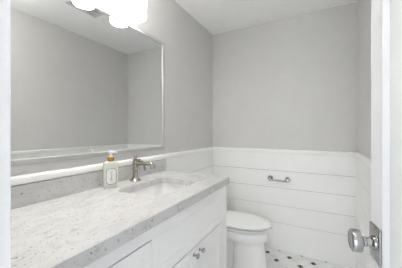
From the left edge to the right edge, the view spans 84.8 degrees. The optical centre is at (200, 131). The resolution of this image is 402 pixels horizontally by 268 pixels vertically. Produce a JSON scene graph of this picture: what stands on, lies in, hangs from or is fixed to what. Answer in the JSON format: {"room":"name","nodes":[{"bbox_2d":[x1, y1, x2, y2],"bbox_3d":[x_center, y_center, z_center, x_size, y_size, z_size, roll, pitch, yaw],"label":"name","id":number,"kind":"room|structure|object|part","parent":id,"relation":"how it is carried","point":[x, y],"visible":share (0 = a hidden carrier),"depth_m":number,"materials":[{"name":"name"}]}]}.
{"room":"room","nodes":[
{"label":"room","id":0,"kind":"room"},
{"bbox_2d":[11,0,211,175],"bbox_3d":[-0.484,0.035,1.643,0.100,2.440,2.458,0,0,28],"label":"wall","id":1,"kind":"structure","parent":0,"point":[188,45],"depth_m":2.06,"materials":[{"name":"grey paint"}]},
{"bbox_2d":[11,0,164,166],"bbox_3d":[-0.612,-0.297,1.274,0.020,0.891,1.287,0,0,28],"label":"wall mirror","id":2,"kind":"object","parent":1,"relation":"attached to","point":[87,81],"visible":1,"depth_m":1.19,"materials":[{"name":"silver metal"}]},
{"bbox_2d":[11,159,165,208],"bbox_3d":[-0.617,0.275,1.230,0.019,0.092,1.352,0,0,28],"label":"backsplash","id":3,"kind":"structure","parent":1,"relation":"attached to","point":[22,195],"depth_m":1.10,"materials":[{"name":"white stone"}]},
{"bbox_2d":[97,0,113,2],"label":"vanity light","id":4,"kind":"object","parent":1,"relation":"attached to","point":[105,1],"depth_m":1.27,"materials":[{"name":"white glass"}]},
{"bbox_2d":[11,147,213,185],"bbox_3d":[-0.393,0.250,1.665,0.038,0.120,2.332,0,0,28],"label":"trim","id":5,"kind":"structure","parent":1,"relation":"attached to","point":[183,157],"depth_m":1.40,"materials":[{"name":"white paint"}]},
{"bbox_2d":[127,0,146,21],"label":"vanity light","id":6,"kind":"object","parent":1,"relation":"attached to","point":[136,10],"depth_m":1.41,"materials":[{"name":"white glass"}]},
{"bbox_3d":[-0.422,-0.840,1.452,0.126,0.183,0.126,0,0,28],"label":"lamp shade","id":7,"kind":"part","parent":6,"relation":"part of","materials":[{"name":"white glass"}]},
{"bbox_2d":[129,14,144,20],"bbox_3d":[-0.422,-0.839,1.452,0.108,0.172,0.108,0,0,28],"label":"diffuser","id":8,"kind":"object","parent":6,"relation":"attached to","point":[133,17],"depth_m":1.45,"materials":[{"name":"white glass"}]},
{"bbox_2d":[166,157,212,174],"bbox_3d":[-0.403,0.772,1.670,0.014,0.961,2.331,0,0,28],"label":"trim","id":9,"kind":"structure","parent":1,"relation":"attached to","point":[190,167],"depth_m":2.34,"materials":[{"name":"white paint"}]},
{"bbox_2d":[174,0,357,34],"bbox_3d":[0.229,-1.215,1.317,1.663,0.060,2.558,0,0,28],"label":"ceiling","id":10,"kind":"structure","parent":0,"point":[216,16],"depth_m":2.15,"materials":[{"name":"paint"}]},
{"bbox_2d":[212,2,357,151],"bbox_3d":[0.809,0.035,2.400,1.663,2.440,0.100,0,0,28],"label":"wall","id":11,"kind":"structure","parent":0,"point":[291,83],"depth_m":2.28,"materials":[{"name":"grey paint"}]},
{"bbox_2d":[268,175,290,182],"bbox_3d":[0.806,0.498,2.289,0.232,0.058,0.069,0,0,28],"label":"toilet paper holder","id":12,"kind":"object","parent":11,"relation":"attached to","point":[270,178],"visible":1,"depth_m":2.27,"materials":[{"name":"silver metal"}]},
{"bbox_2d":[213,165,354,235],"bbox_3d":[0.783,0.774,2.352,1.433,0.958,0.010,0,0,28],"label":"trim","id":13,"kind":"structure","parent":11,"relation":"attached to","point":[213,165],"depth_m":2.23,"materials":[{"name":"white wood"}]},
{"bbox_2d":[213,157,355,267],"bbox_3d":[0.782,0.772,2.349,1.433,0.961,0.014,0,0,28],"label":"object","id":14,"kind":"structure","parent":11,"relation":"attached to","point":[326,246],"depth_m":2.22,"materials":[{"name":"white paint"}]},
{"bbox_2d":[213,147,357,164],"bbox_3d":[0.777,0.250,2.339,1.463,0.120,0.038,0,0,28],"label":"trim","id":15,"kind":"structure","parent":11,"relation":"attached to","point":[323,157],"depth_m":2.27,"materials":[{"name":"white paint"}]},
{"bbox_2d":[226,247,349,267],"bbox_3d":[0.229,1.285,1.317,1.663,0.060,2.558,0,0,28],"label":"floor","id":16,"kind":"structure","parent":0,"point":[275,258],"depth_m":2.12,"materials":[{"name":"tile"}]},
{"bbox_2d":[84,186,225,267],"bbox_3d":[-0.368,0.811,1.092,0.589,0.885,1.341,0,0,28],"label":"vanity cabinet","id":17,"kind":"object","parent":16,"relation":"on","point":[194,237],"visible":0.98,"depth_m":1.07,"materials":[{"name":"white paint"}]},
{"bbox_2d":[11,170,228,267],"bbox_3d":[-0.371,0.344,1.098,0.576,0.047,1.352,0,0,28],"label":"countertop","id":18,"kind":"structure","parent":17,"relation":"on","point":[75,230],"depth_m":0.81,"materials":[{"name":"white stone"}]},
{"bbox_2d":[103,151,117,188],"bbox_3d":[-0.517,0.215,1.262,0.079,0.210,0.041,0,0,-30],"label":"soap bottle","id":19,"kind":"object","parent":18,"relation":"on","point":[110,167],"visible":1,"depth_m":1.25,"materials":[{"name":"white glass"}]},
{"bbox_2d":[130,154,154,181],"bbox_3d":[-0.370,0.233,1.420,0.195,0.176,0.093,0,0,28],"label":"faucet","id":20,"kind":"object","parent":18,"relation":"on","point":[135,162],"visible":1,"depth_m":1.42,"materials":[{"name":"silver metal"}]},
{"bbox_3d":[-0.356,0.211,1.400,0.152,0.042,0.029,0,0,28],"label":"spout","id":21,"kind":"part","parent":20,"relation":"part of","materials":[{"name":"silver metal"}]},
{"bbox_2d":[131,183,184,196],"bbox_3d":[-0.243,0.433,1.306,0.334,0.145,0.455,0,0,28],"label":"undermount sink","id":22,"kind":"object","parent":18,"relation":"in","point":[158,190],"visible":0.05,"depth_m":1.51,"materials":[{"name":"white ceramic"}]},
{"bbox_3d":[-0.323,0.530,0.640,0.019,0.205,0.512,0,0,28],"label":"drawer","id":23,"kind":"part","parent":17,"relation":"part of","materials":[{"name":"white paint"}]},
{"bbox_3d":[-0.108,0.878,1.040,0.019,0.530,0.325,0,0,28],"label":"door","id":24,"kind":"part","parent":17,"relation":"part of","materials":[{"name":"white paint"}]},
{"bbox_3d":[-0.024,0.647,1.145,0.032,0.029,0.029,0,0,28],"label":"knob","id":25,"kind":"part","parent":17,"relation":"part of","materials":[{"name":"silver metal"}]},
{"bbox_3d":[0.051,0.878,1.337,0.019,0.530,0.345,0,0,28],"label":"door","id":26,"kind":"part","parent":17,"relation":"part of","materials":[{"name":"white paint"}]},
{"bbox_2d":[226,211,271,267],"bbox_3d":[0.292,0.871,2.119,0.757,0.767,0.424,0,0,28],"label":"toilet","id":27,"kind":"object","parent":16,"relation":"on","point":[247,234],"visible":0.53,"depth_m":1.93,"materials":[{"name":"white ceramic"}]},
{"bbox_3d":[0.348,1.067,2.088,0.581,0.373,0.350,0,0,28],"label":"bowl","id":28,"kind":"part","parent":27,"relation":"part of","materials":[{"name":"white ceramic"}]},
{"bbox_3d":[0.387,0.861,2.068,0.538,0.012,0.376,0,0,28],"label":"seat","id":29,"kind":"part","parent":27,"relation":"part of","materials":[{"name":"white plastic"}]},
{"bbox_3d":[0.385,0.829,2.068,0.545,0.026,0.380,0,0,28],"label":"lid","id":30,"kind":"part","parent":27,"relation":"part of","materials":[{"name":"white plastic"}]},
{"bbox_2d":[358,0,370,158],"bbox_3d":[0.894,0.035,0.904,0.100,2.440,2.458,0,0,28],"label":"wall","id":31,"kind":"structure","parent":0,"point":[364,6],"depth_m":1.70,"materials":[{"name":"grey paint"}]},
{"bbox_2d":[353,152,370,179],"bbox_3d":[0.862,0.250,0.992,0.038,0.120,2.332,0,0,28],"label":"trim","id":32,"kind":"structure","parent":31,"relation":"attached to","point":[363,163],"depth_m":1.60,"materials":[{"name":"white paint"}]},
{"bbox_2d":[356,167,370,267],"bbox_3d":[0.872,0.772,0.986,0.014,0.961,2.331,0,0,28],"label":"trim","id":33,"kind":"structure","parent":31,"relation":"attached to","point":[363,183],"depth_m":1.66,"materials":[{"name":"white paint"}]},
{"bbox_3d":[-0.344,0.035,0.250,1.463,2.440,0.115,0,0,28],"label":"wall","id":34,"kind":"structure","parent":0,"visible":0},
{"bbox_2d":[0,0,10,267],"bbox_3d":[-0.276,0.198,0.289,0.070,2.115,0.018,0,0,28],"label":"trim","id":35,"kind":"structure","parent":34,"relation":"attached to","point":[5,5],"depth_m":0.28,"materials":[{"name":"white paint"}]},
{"bbox_2d":[348,0,401,267],"bbox_3d":[0.340,0.234,0.275,0.147,2.018,0.608,0,0,22],"label":"door","id":36,"kind":"structure","parent":34,"relation":"in","point":[384,241],"depth_m":0.49,"materials":[{"name":"white paint"}]},
{"bbox_3d":[0.382,0.269,0.544,0.021,0.053,0.053,0,0,18],"label":"knob","id":37,"kind":"part","parent":36,"relation":"part of","materials":[{"name":"silver metal"}]},
{"bbox_3d":[0.405,0.269,0.537,0.031,0.034,0.034,0,0,18],"label":"knob stem","id":38,"kind":"part","parent":36,"relation":"part of","materials":[{"name":"silver metal"}]},
{"bbox_3d":[0.421,0.269,0.532,0.006,0.086,0.058,0,0,18],"label":"knob plate","id":39,"kind":"part","parent":36,"relation":"part of","materials":[{"name":"silver metal"}]},
{"bbox_3d":[0.360,0.234,0.272,0.035,2.018,0.598,0,0,18],"label":"frame","id":40,"kind":"part","parent":36,"relation":"part of","materials":[{"name":"white paint"}]},
{"bbox_3d":[0.345,0.210,0.276,0.009,1.770,0.480,0,0,18],"label":"panel moulding","id":41,"kind":"part","parent":36,"relation":"part of","materials":[{"name":"white paint"}]},
{"bbox_3d":[0.359,0.210,0.271,0.019,1.770,0.480,0,0,18],"label":"panel","id":42,"kind":"part","parent":36,"relation":"part of","materials":[{"name":"white paint"}]}
]}

